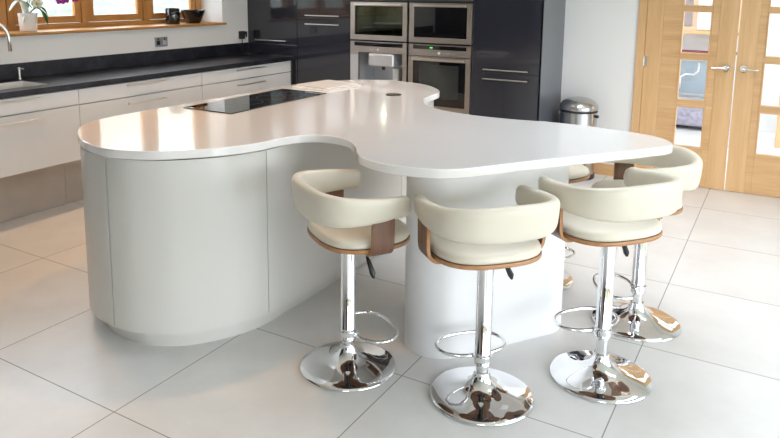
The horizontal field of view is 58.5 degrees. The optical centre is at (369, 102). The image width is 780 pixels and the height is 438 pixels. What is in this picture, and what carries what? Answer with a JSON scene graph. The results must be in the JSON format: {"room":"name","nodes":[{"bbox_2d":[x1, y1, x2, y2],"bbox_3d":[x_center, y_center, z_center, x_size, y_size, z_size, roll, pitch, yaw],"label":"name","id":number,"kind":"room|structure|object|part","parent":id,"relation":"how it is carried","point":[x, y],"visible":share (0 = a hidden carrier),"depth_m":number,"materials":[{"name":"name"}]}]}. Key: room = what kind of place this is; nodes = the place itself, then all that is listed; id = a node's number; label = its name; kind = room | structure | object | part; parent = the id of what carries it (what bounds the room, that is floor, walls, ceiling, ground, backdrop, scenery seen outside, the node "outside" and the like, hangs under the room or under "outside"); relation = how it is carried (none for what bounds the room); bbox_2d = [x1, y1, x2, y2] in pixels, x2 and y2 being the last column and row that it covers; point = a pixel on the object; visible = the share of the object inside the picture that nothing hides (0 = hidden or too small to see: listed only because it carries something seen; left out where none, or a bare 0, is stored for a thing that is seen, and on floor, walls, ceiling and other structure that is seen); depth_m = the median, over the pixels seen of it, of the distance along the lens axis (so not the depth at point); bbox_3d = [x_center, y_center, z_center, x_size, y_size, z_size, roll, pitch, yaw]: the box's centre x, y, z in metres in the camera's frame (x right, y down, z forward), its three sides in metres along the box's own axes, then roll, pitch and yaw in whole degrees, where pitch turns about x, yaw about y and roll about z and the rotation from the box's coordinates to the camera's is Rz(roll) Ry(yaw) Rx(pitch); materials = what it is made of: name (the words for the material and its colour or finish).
{"room":"kitchen","nodes":[
{"label":"kitchen","id":0,"kind":"room"},
{"bbox_2d":[0,0,247,116],"bbox_3d":[-3.812,-0.354,4.272,0.340,2.780,10.180,6,11,31],"label":"wall","id":1,"kind":"structure","parent":0,"point":[32,48],"depth_m":6.54,"materials":[{"name":"white paint"}]},
{"bbox_2d":[0,0,226,36],"bbox_3d":[-2.675,-1.140,6.032,0.395,1.055,3.702,6,11,31],"label":"window","id":2,"kind":"structure","parent":1,"relation":"in","point":[83,11],"depth_m":6.44,"materials":[{"name":"brown wood"}]},
{"bbox_2d":[9,0,77,31],"bbox_3d":[-2.755,-0.809,5.868,0.156,0.403,0.647,6,11,31],"label":"potted orchid","id":3,"kind":"object","parent":2,"relation":"on","point":[27,20],"visible":1,"depth_m":5.73,"materials":[{"name":"white ceramic"}]},
{"bbox_3d":[-2.831,-0.666,5.769,0.152,0.150,0.152,6,11,31],"label":"pot","id":4,"kind":"part","parent":3,"relation":"part of","materials":[{"name":"white ceramic"}]},
{"bbox_3d":[-2.769,-0.825,5.793,0.092,0.086,0.018,-8,12,-42],"label":"flower","id":5,"kind":"part","parent":3,"relation":"part of","materials":[{"name":"white plant"}]},
{"bbox_3d":[-2.644,-0.885,5.955,0.092,0.086,0.018,-6,11,-37],"label":"flower","id":6,"kind":"part","parent":3,"relation":"part of","materials":[{"name":"purple plant"}]},
{"bbox_3d":[-2.663,-0.630,6.107,0.360,0.025,3.700,6,11,31],"label":"sill","id":7,"kind":"part","parent":2,"relation":"part of","materials":[{"name":"brown wood"}]},
{"bbox_2d":[165,8,179,23],"bbox_3d":[-2.020,-0.886,7.135,0.165,0.160,0.160,6,11,31],"label":"mug","id":8,"kind":"object","parent":2,"relation":"on","point":[172,15],"visible":0.98,"depth_m":7.06,"materials":[{"name":"black ceramic"}]},
{"bbox_2d":[180,9,205,22],"bbox_3d":[-1.869,-0.917,7.375,0.260,0.146,0.281,-1,9,-9],"label":"bowl","id":9,"kind":"object","parent":2,"relation":"on","point":[190,16],"visible":0.98,"depth_m":7.28,"materials":[{"name":"black ceramic"}]},
{"bbox_2d":[155,37,167,46],"bbox_3d":[-2.048,-0.597,6.848,0.012,0.092,0.160,6,11,31],"label":"wall socket","id":10,"kind":"object","parent":1,"relation":"attached to","point":[159,41],"visible":1,"depth_m":6.84,"materials":[{"name":"silver metal"}]},
{"bbox_2d":[239,31,253,53],"bbox_3d":[-1.380,-0.674,7.809,0.144,0.255,0.101,6,11,31],"label":"plug","id":11,"kind":"object","parent":1,"relation":"attached to","point":[242,34],"visible":1,"depth_m":7.80,"materials":[{"name":"black plastic"}]},
{"bbox_2d":[0,125,779,437],"bbox_3d":[0.709,1.225,3.662,9.100,0.080,13.600,6,11,31],"label":"floor","id":12,"kind":"structure","parent":0,"point":[714,265],"depth_m":3.34,"materials":[{"name":"tile"}]},
{"bbox_2d":[0,159,82,222],"bbox_3d":[-2.369,0.585,5.909,0.030,0.424,4.790,6,11,31],"label":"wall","id":13,"kind":"structure","parent":12,"relation":"on","point":[22,194],"depth_m":5.50,"materials":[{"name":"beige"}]},
{"bbox_2d":[0,89,80,177],"bbox_3d":[-2.650,0.229,5.033,0.373,0.553,1.061,6,11,31],"label":"drawer unit","id":14,"kind":"object","parent":13,"relation":"on","point":[30,141],"visible":0.91,"depth_m":5.10,"materials":[{"name":"white paint"}]},
{"bbox_3d":[-2.503,-0.009,4.906,0.035,0.011,0.430,6,11,31],"label":"handle","id":15,"kind":"part","parent":14,"relation":"part of","materials":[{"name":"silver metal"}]},
{"bbox_3d":[-2.505,0.141,4.931,0.035,0.011,0.430,6,11,31],"label":"handle","id":16,"kind":"part","parent":14,"relation":"part of","materials":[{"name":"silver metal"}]},
{"bbox_3d":[-2.527,0.026,4.926,0.020,0.117,1.059,6,11,31],"label":"drawer","id":17,"kind":"part","parent":14,"relation":"part of","materials":[{"name":"white paint"}]},
{"bbox_2d":[78,73,201,126],"bbox_3d":[-2.034,0.070,6.041,0.373,0.553,1.318,6,11,31],"label":"drawer unit","id":18,"kind":"object","parent":13,"relation":"on","point":[89,112],"visible":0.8,"depth_m":5.85,"materials":[{"name":"white paint"}]},
{"bbox_3d":[-1.912,-0.133,5.934,0.020,0.117,1.316,6,11,31],"label":"drawer","id":19,"kind":"part","parent":18,"relation":"part of","materials":[{"name":"white laminate"}]},
{"bbox_2d":[0,53,293,98],"bbox_3d":[-2.350,-0.198,5.779,0.654,0.042,4.798,6,11,31],"label":"countertop","id":20,"kind":"structure","parent":18,"relation":"on","point":[92,78],"depth_m":6.02,"materials":[{"name":"stone"}]},
{"bbox_2d":[0,23,11,51],"bbox_3d":[-2.873,-0.381,5.236,0.101,0.485,0.326,7,12,37],"label":"tap","id":21,"kind":"object","parent":20,"relation":"on","point":[2,27],"visible":1,"depth_m":5.30,"materials":[{"name":"silver metal"}]},
{"bbox_2d":[17,67,23,78],"bbox_3d":[-2.779,-0.232,5.540,0.064,0.094,0.036,6,11,31],"label":"soap dispenser","id":22,"kind":"object","parent":20,"relation":"on","point":[18,68],"visible":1,"depth_m":5.54,"materials":[{"name":"silver metal"}]},
{"bbox_2d":[0,81,50,98],"bbox_3d":[-2.813,-0.008,5.029,0.358,0.176,0.898,6,11,31],"label":"sink","id":23,"kind":"object","parent":20,"relation":"in","point":[18,84],"visible":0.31,"depth_m":5.41,"materials":[{"name":"silver metal"}]},
{"bbox_2d":[0,42,248,79],"bbox_3d":[-2.620,-0.308,5.927,0.021,0.122,4.798,6,11,31],"label":"upstand","id":24,"kind":"object","parent":20,"relation":"on","point":[69,65],"visible":1,"depth_m":6.37,"materials":[{"name":"stone"}]},
{"bbox_3d":[-1.888,-0.167,5.914,0.035,0.011,0.430,6,11,31],"label":"handle","id":25,"kind":"part","parent":18,"relation":"part of","materials":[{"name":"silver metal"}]},
{"bbox_3d":[-1.889,-0.017,5.938,0.035,0.011,0.430,6,11,31],"label":"handle","id":26,"kind":"part","parent":18,"relation":"part of","materials":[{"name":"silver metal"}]},
{"bbox_2d":[201,61,290,100],"bbox_3d":[-1.344,-0.108,7.171,0.373,0.553,1.350,6,11,31],"label":"drawer unit","id":27,"kind":"object","parent":13,"relation":"on","point":[223,89],"visible":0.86,"depth_m":7.00,"materials":[{"name":"white laminate"}]},
{"bbox_3d":[-1.221,-0.311,7.064,0.020,0.117,1.348,6,11,31],"label":"drawer","id":28,"kind":"part","parent":27,"relation":"part of","materials":[{"name":"white laminate"}]},
{"bbox_3d":[-1.197,-0.345,7.044,0.035,0.011,0.430,6,11,31],"label":"handle","id":29,"kind":"part","parent":27,"relation":"part of","materials":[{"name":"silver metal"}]},
{"bbox_3d":[-1.198,-0.195,7.068,0.035,0.011,0.430,6,11,31],"label":"handle","id":30,"kind":"part","parent":27,"relation":"part of","materials":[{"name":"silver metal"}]},
{"bbox_2d":[80,100,433,345],"bbox_3d":[-0.527,0.539,4.588,1.161,0.962,2.862,6,11,31],"label":"kitchen island","id":31,"kind":"object","parent":12,"relation":"on","point":[180,252],"visible":0.55,"depth_m":3.39,"materials":[{"name":"white laminate"}]},
{"bbox_3d":[-1.429,0.618,3.740,0.180,0.860,0.819,-2,9,-13],"label":"curved door","id":32,"kind":"part","parent":31,"relation":"part of","materials":[{"name":"white paint"}]},
{"bbox_3d":[-0.871,0.680,3.381,0.751,0.860,0.151,-2,9,-12],"label":"curved door","id":33,"kind":"part","parent":31,"relation":"part of","materials":[{"name":"white paint"}]},
{"bbox_3d":[-0.153,0.568,4.109,0.030,0.860,1.391,6,11,31],"label":"curved door","id":34,"kind":"part","parent":31,"relation":"part of","materials":[{"name":"white paint"}]},
{"bbox_2d":[77,80,672,178],"bbox_3d":[-0.283,0.105,4.101,2.649,0.042,2.922,-4,10,-28],"label":"island countertop","id":35,"kind":"structure","parent":31,"relation":"on","point":[401,135],"depth_m":3.58,"materials":[{"name":"white stone"}]},
{"bbox_2d":[183,89,325,113],"bbox_3d":[-0.739,-0.017,4.682,0.400,0.006,1.000,6,11,31],"label":"induction hob","id":36,"kind":"object","parent":35,"relation":"in","point":[269,98],"visible":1,"depth_m":4.60,"materials":[{"name":"black glass"}]},
{"bbox_2d":[293,84,361,91],"bbox_3d":[-0.324,-0.126,5.364,0.370,0.009,0.410,7,11,36],"label":"cutting board","id":37,"kind":"object","parent":35,"relation":"on","point":[358,85],"visible":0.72,"depth_m":5.23,"materials":[{"name":"white"}]},
{"bbox_2d":[297,80,357,88],"bbox_3d":[-0.323,-0.141,5.402,0.330,0.009,0.370,8,12,38],"label":"book","id":38,"kind":"object","parent":37,"relation":"on","point":[324,84],"visible":1,"depth_m":5.36,"materials":[{"name":"white paper"}]},
{"bbox_2d":[386,93,400,95],"bbox_3d":[0.171,-0.057,4.971,0.110,0.005,0.110,6,11,31],"label":"socket","id":39,"kind":"object","parent":35,"relation":"on","point":[388,94],"visible":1,"depth_m":4.97,"materials":[{"name":"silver metal"}]},
{"bbox_3d":[0.355,0.393,5.210,0.238,0.860,1.061,1,9,4],"label":"curved door","id":40,"kind":"part","parent":31,"relation":"part of","materials":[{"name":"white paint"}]},
{"bbox_2d":[247,0,297,84],"bbox_3d":[-0.924,-0.731,8.041,0.694,2.360,0.716,6,11,31],"label":"tall cabinet","id":41,"kind":"object","parent":12,"relation":"on","point":[272,24],"depth_m":7.72,"materials":[{"name":"grey"}]},
{"bbox_3d":[-1.099,-0.692,7.754,0.430,0.011,0.037,6,11,31],"label":"handle","id":42,"kind":"part","parent":41,"relation":"part of","materials":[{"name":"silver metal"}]},
{"bbox_3d":[-1.080,-1.255,7.687,0.693,1.211,0.020,6,11,31],"label":"cabinet door","id":43,"kind":"part","parent":41,"relation":"part of","materials":[{"name":"black paint"}]},
{"bbox_3d":[-1.088,-0.139,7.868,0.693,1.041,0.020,6,11,31],"label":"cabinet door","id":44,"kind":"part","parent":41,"relation":"part of","materials":[{"name":"black paint"}]},
{"bbox_3d":[-0.986,-0.204,7.760,0.332,0.558,0.036,6,11,31],"label":"filler panel","id":45,"kind":"part","parent":41,"relation":"part of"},
{"bbox_2d":[297,0,349,83],"bbox_3d":[-0.329,-0.669,7.687,0.684,2.360,0.715,6,11,31],"label":"tall cabinet","id":46,"kind":"object","parent":12,"relation":"on","point":[323,26],"visible":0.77,"depth_m":7.41,"materials":[{"name":"grey"}]},
{"bbox_3d":[-0.502,-0.826,7.368,0.430,0.011,0.037,6,11,31],"label":"handle","id":47,"kind":"part","parent":46,"relation":"part of","materials":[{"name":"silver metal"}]},
{"bbox_3d":[-0.502,-0.916,7.353,0.430,0.011,0.037,6,11,31],"label":"handle","id":48,"kind":"part","parent":46,"relation":"part of","materials":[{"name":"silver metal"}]},
{"bbox_3d":[-0.484,-1.343,7.309,0.683,0.908,0.020,6,11,31],"label":"cabinet door","id":49,"kind":"part","parent":46,"relation":"part of","materials":[{"name":"black paint"}]},
{"bbox_2d":[291,169,410,392],"bbox_3d":[-0.087,0.789,3.214,0.507,0.914,0.583,-4,10,-26],"label":"bar stool","id":50,"kind":"object","parent":12,"relation":"on","point":[350,227],"visible":1,"depth_m":3.12,"materials":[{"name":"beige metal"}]},
{"bbox_3d":[-0.121,0.416,3.136,0.420,0.154,0.578,-4,10,-26],"label":"backrest","id":51,"kind":"part","parent":50,"relation":"part of","materials":[{"name":"beige leather"}]},
{"bbox_2d":[308,219,408,249],"bbox_3d":[-0.054,0.566,3.194,0.422,0.044,0.475,-4,10,-26],"label":"seat cushion","id":52,"kind":"object","parent":50,"relation":"on","point":[357,238],"depth_m":3.03,"materials":[{"name":"beige leather"}]},
{"bbox_2d":[350,0,474,114],"bbox_3d":[0.546,-0.578,7.158,1.366,2.360,0.695,6,11,31],"label":"housing","id":53,"kind":"object","parent":12,"relation":"on","point":[413,1],"visible":0.02,"depth_m":7.22,"materials":[{"name":"grey metal"}]},
{"bbox_2d":[350,1,408,41],"bbox_3d":[0.186,-0.849,7.178,0.662,0.395,0.449,6,11,31],"label":"microwave oven","id":54,"kind":"object","parent":53,"relation":"in","point":[369,20],"visible":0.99,"depth_m":7.01,"materials":[{"name":"metal"}]},
{"bbox_3d":[0.080,-0.983,6.976,0.550,0.017,0.034,6,11,31],"label":"handle","id":55,"kind":"part","parent":54,"relation":"part of","materials":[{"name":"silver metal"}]},
{"bbox_3d":[0.094,-0.827,7.028,0.560,0.293,0.020,6,11,31],"label":"door glass","id":56,"kind":"part","parent":54,"relation":"part of","materials":[{"name":"black glass"}]},
{"bbox_2d":[350,41,416,81],"bbox_3d":[0.159,-0.302,7.228,0.662,0.668,0.339,6,11,31],"label":"coffee machine","id":57,"kind":"object","parent":53,"relation":"in","point":[369,60],"visible":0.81,"depth_m":7.12,"materials":[{"name":"metal"}]},
{"bbox_3d":[0.092,-0.586,7.060,0.565,0.038,0.020,6,11,31],"label":"display panel","id":58,"kind":"part","parent":57,"relation":"part of","materials":[{"name":"black glass"}]},
{"bbox_3d":[0.291,-0.258,7.172,0.070,0.200,0.100,6,11,31],"label":"water tank","id":59,"kind":"part","parent":57,"relation":"part of","materials":[{"name":"clear plastic"}]},
{"bbox_2d":[408,43,471,114],"bbox_3d":[0.666,-0.221,6.748,0.662,0.668,0.076,6,11,31],"label":"oven","id":60,"kind":"object","parent":53,"relation":"in","point":[452,76],"visible":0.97,"depth_m":6.71,"materials":[{"name":"metal"}]},
{"bbox_3d":[0.658,-0.410,6.702,0.558,0.020,0.041,6,11,31],"label":"handle","id":61,"kind":"part","parent":60,"relation":"part of","materials":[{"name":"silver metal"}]},
{"bbox_3d":[0.675,-0.179,6.771,0.562,0.438,0.026,6,11,31],"label":"door glass","id":62,"kind":"part","parent":60,"relation":"part of","materials":[{"name":"black glass"}]},
{"bbox_3d":[0.676,-0.526,6.713,0.566,0.037,0.020,6,11,31],"label":"display panel","id":63,"kind":"part","parent":60,"relation":"part of","materials":[{"name":"black glass"}]},
{"bbox_3d":[0.679,-0.498,6.723,0.662,0.112,0.030,6,11,31],"label":"control panel","id":64,"kind":"part","parent":60,"relation":"part of","materials":[{"name":"metal"}]},
{"bbox_2d":[409,1,473,44],"bbox_3d":[0.772,-0.789,6.829,0.662,0.395,0.449,6,11,31],"label":"microwave oven","id":65,"kind":"object","parent":53,"relation":"in","point":[429,22],"visible":0.95,"depth_m":6.66,"materials":[{"name":"metal"}]},
{"bbox_3d":[0.666,-0.922,6.628,0.550,0.017,0.034,6,11,31],"label":"handle","id":66,"kind":"part","parent":65,"relation":"part of","materials":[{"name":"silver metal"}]},
{"bbox_3d":[0.681,-0.766,6.679,0.560,0.293,0.020,6,11,31],"label":"door glass","id":67,"kind":"part","parent":65,"relation":"part of","materials":[{"name":"black glass"}]},
{"bbox_2d":[404,166,568,358],"bbox_3d":[0.602,0.713,3.549,0.900,0.966,0.340,-4,10,-25],"label":"pedestal","id":68,"kind":"object","parent":12,"relation":"on","point":[440,299],"visible":0.63,"depth_m":3.35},
{"bbox_2d":[414,185,559,426],"bbox_3d":[0.489,0.824,2.986,0.583,0.926,0.507,-2,10,-17],"label":"bar stool","id":69,"kind":"object","parent":12,"relation":"on","point":[482,240],"visible":1,"depth_m":2.87,"materials":[{"name":"beige leather"}]},
{"bbox_2d":[430,231,540,264],"bbox_3d":[0.480,0.592,2.982,0.475,0.044,0.422,-2,10,-17],"label":"seat cushion","id":70,"kind":"object","parent":69,"relation":"on","point":[443,251],"depth_m":2.82,"materials":[{"name":"beige leather"}]},
{"bbox_3d":[0.503,0.449,2.886,0.578,0.154,0.420,-2,10,-17],"label":"backrest","id":71,"kind":"part","parent":69,"relation":"part of","materials":[{"name":"beige leather"}]},
{"bbox_2d":[471,0,565,122],"bbox_3d":[1.421,-0.489,6.647,0.659,2.360,0.715,6,11,31],"label":"tall cabinet","id":72,"kind":"object","parent":12,"relation":"on","point":[518,45],"visible":0.83,"depth_m":6.39,"materials":[{"name":"grey laminate"}]},
{"bbox_3d":[1.244,-0.207,6.399,0.430,0.011,0.037,6,11,31],"label":"handle","id":73,"kind":"part","parent":72,"relation":"part of","materials":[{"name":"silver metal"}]},
{"bbox_3d":[1.244,-0.292,6.385,0.430,0.011,0.037,6,11,31],"label":"handle","id":74,"kind":"part","parent":72,"relation":"part of","materials":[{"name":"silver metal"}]},
{"bbox_3d":[1.256,0.178,6.486,0.657,0.888,0.020,6,11,31],"label":"cabinet door","id":75,"kind":"part","parent":72,"relation":"part of","materials":[{"name":"black paint"}]},
{"bbox_3d":[1.264,-0.937,6.305,0.657,1.364,0.020,6,11,31],"label":"cabinet door","id":76,"kind":"part","parent":72,"relation":"part of","materials":[{"name":"black paint"}]},
{"bbox_3d":[1.705,-0.463,6.499,0.018,2.360,0.678,6,11,31],"label":"panel","id":77,"kind":"part","parent":72,"relation":"part of","materials":[{"name":"grey laminate"}]},
{"bbox_2d":[543,121,589,290],"bbox_3d":[1.034,0.620,4.212,0.583,0.944,0.507,-4,10,-25],"label":"bar stool","id":78,"kind":"object","parent":12,"relation":"on","point":[577,173],"visible":0.11,"depth_m":4.08,"materials":[{"name":"beige leather"}]},
{"bbox_2d":[569,165,588,179],"bbox_3d":[1.050,0.390,4.142,0.475,0.044,0.422,-4,10,-25],"label":"seat cushion","id":79,"kind":"object","parent":78,"relation":"on","point":[576,172],"depth_m":4.02,"materials":[{"name":"beige leather"}]},
{"bbox_2d":[559,96,598,180],"bbox_3d":[1.975,0.327,6.619,0.357,0.767,0.356,0,9,-4],"label":"pedal bin","id":80,"kind":"object","parent":12,"relation":"on","point":[577,110],"visible":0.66,"depth_m":6.45,"materials":[{"name":"silver metal"}]},
{"bbox_3d":[1.978,0.003,6.566,0.356,0.112,0.356,8,12,40],"label":"lid","id":81,"kind":"part","parent":80,"relation":"part of","materials":[{"name":"metal"}]},
{"bbox_2d":[538,167,682,404],"bbox_3d":[1.061,0.781,3.139,0.583,0.969,0.507,-3,10,-21],"label":"bar stool","id":82,"kind":"object","parent":12,"relation":"on","point":[608,219],"visible":0.91,"depth_m":3.03,"materials":[{"name":"beige leather"}]},
{"bbox_3d":[1.078,0.385,3.037,0.578,0.154,0.420,-3,10,-21],"label":"backrest","id":83,"kind":"part","parent":82,"relation":"part of","materials":[{"name":"beige leather"}]},
{"bbox_2d":[563,210,661,241],"bbox_3d":[1.050,0.528,3.132,0.475,0.044,0.422,-3,10,-21],"label":"seat cushion","id":84,"kind":"object","parent":82,"relation":"on","point":[576,228],"depth_m":2.97,"materials":[{"name":"beige leather"}]},
{"bbox_2d":[591,180,682,209],"bbox_3d":[1.385,0.475,3.626,0.422,0.044,0.475,1,9,5],"label":"backrest","id":85,"kind":"object","parent":82,"relation":"attached to","point":[603,183],"depth_m":3.72,"materials":[{"name":"beige leather"}]},
{"bbox_2d":[591,145,702,342],"bbox_3d":[1.419,0.712,3.661,0.507,0.944,0.583,1,9,5],"label":"bar stool","id":86,"kind":"object","parent":12,"relation":"on","point":[638,321],"visible":0.59,"depth_m":3.65,"materials":[{"name":"silver metal"}]},
{"bbox_3d":[1.462,0.323,3.595,0.420,0.154,0.578,1,9,5],"label":"backrest","id":87,"kind":"part","parent":86,"relation":"part of","materials":[{"name":"beige leather"}]},
{"bbox_2d":[676,98,702,126],"bbox_3d":[4.098,0.144,9.113,1.000,0.360,0.350,6,11,31],"label":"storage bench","id":88,"kind":"object","parent":12,"relation":"on","point":[686,116],"visible":0.06,"depth_m":8.91,"materials":[{"name":"fabric"}]},
{"bbox_2d":[774,96,779,147],"bbox_3d":[5.896,-0.655,7.516,2.435,2.473,0.920,6,11,31],"label":"staircase","id":89,"kind":"structure","parent":12,"relation":"on","point":[777,136],"depth_m":7.91,"materials":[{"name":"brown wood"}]},
{"bbox_2d":[561,0,638,164],"bbox_3d":[2.659,-0.647,6.361,9.240,2.780,0.120,6,11,31],"label":"wall","id":90,"kind":"structure","parent":0,"point":[600,36],"depth_m":6.60,"materials":[{"name":"white paint"}]},
{"bbox_2d":[594,163,613,175],"bbox_3d":[2.163,0.634,6.785,0.675,0.110,0.018,6,11,31],"label":"baseboard","id":91,"kind":"structure","parent":90,"relation":"attached to","point":[599,168],"depth_m":6.72,"materials":[{"name":"brown wood"}]},
{"bbox_2d":[630,0,647,166],"bbox_3d":[3.195,-0.333,6.070,1.644,2.262,0.142,6,11,31],"label":"trim","id":92,"kind":"structure","parent":90,"relation":"attached to","point":[643,4],"depth_m":6.42,"materials":[{"name":"brown wood"}]},
{"bbox_2d":[637,0,740,189],"bbox_3d":[2.838,-0.322,6.223,0.756,2.174,0.110,6,11,31],"label":"door","id":93,"kind":"structure","parent":90,"relation":"in","point":[663,55],"depth_m":6.24,"materials":[{"name":"brown wood"}]},
{"bbox_2d":[679,60,706,96],"bbox_3d":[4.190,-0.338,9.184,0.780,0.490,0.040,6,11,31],"label":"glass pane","id":94,"kind":"object","parent":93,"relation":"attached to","point":[692,82],"visible":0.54,"depth_m":9.15,"materials":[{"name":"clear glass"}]},
{"bbox_3d":[3.060,-0.301,6.060,0.145,0.058,0.059,6,11,31],"label":"handle","id":95,"kind":"part","parent":93,"relation":"part of","materials":[{"name":"silver metal"}]},
{"bbox_2d":[725,0,779,197],"bbox_3d":[3.493,-0.254,5.833,0.756,2.174,0.110,6,11,31],"label":"door","id":96,"kind":"structure","parent":90,"relation":"in","point":[749,171],"depth_m":6.01,"materials":[{"name":"brown wood"}]},
{"bbox_3d":[3.245,-0.282,5.950,0.144,0.058,0.059,6,11,31],"label":"handle","id":97,"kind":"part","parent":96,"relation":"part of","materials":[{"name":"silver metal"}]},
{"bbox_2d":[678,0,779,132],"bbox_3d":[4.937,-1.415,8.644,5.800,3.600,0.100,6,11,31],"label":"wall","id":98,"kind":"structure","parent":0,"point":[770,94],"depth_m":8.74,"materials":[{"name":"white paint"}]},
{"bbox_2d":[682,50,736,54],"bbox_3d":[4.127,-0.627,9.107,1.200,0.115,0.160,6,11,31],"label":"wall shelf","id":99,"kind":"object","parent":98,"relation":"attached to","point":[692,51],"visible":0.27,"depth_m":8.98,"materials":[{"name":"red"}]},
{"bbox_2d":[683,0,741,35],"bbox_3d":[4.096,-1.366,8.927,1.240,0.950,0.300,6,11,31],"label":"window","id":100,"kind":"structure","parent":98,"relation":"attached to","point":[694,22],"depth_m":8.78,"materials":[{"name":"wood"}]},
{"bbox_3d":[4.332,-1.335,8.621,0.440,0.870,0.018,6,11,31],"label":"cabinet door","id":101,"kind":"part","parent":100,"relation":"part of","materials":[{"name":"plastic"}]},
{"bbox_3d":[4.093,-0.917,8.999,1.240,0.040,0.300,6,11,31],"label":"rail","id":102,"kind":"part","parent":100,"relation":"part of","materials":[{"name":"brown wood"}]},
{"label":"outside","id":103,"kind":"structure","parent":0,"visible":0},
{"bbox_3d":[-0.014,1.945,0.315,80.000,0.260,80.000,6,11,31],"label":"lawn","id":104,"kind":"structure","parent":103,"visible":0},
{"bbox_2d":[3,0,188,25],"bbox_3d":[1.973,-4.046,22.694,5.250,4.438,49.500,6,11,31],"label":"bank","id":105,"kind":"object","parent":104,"relation":"on","point":[101,7],"visible":0.02,"depth_m":10.72,"materials":[{"name":"white"}]}
]}

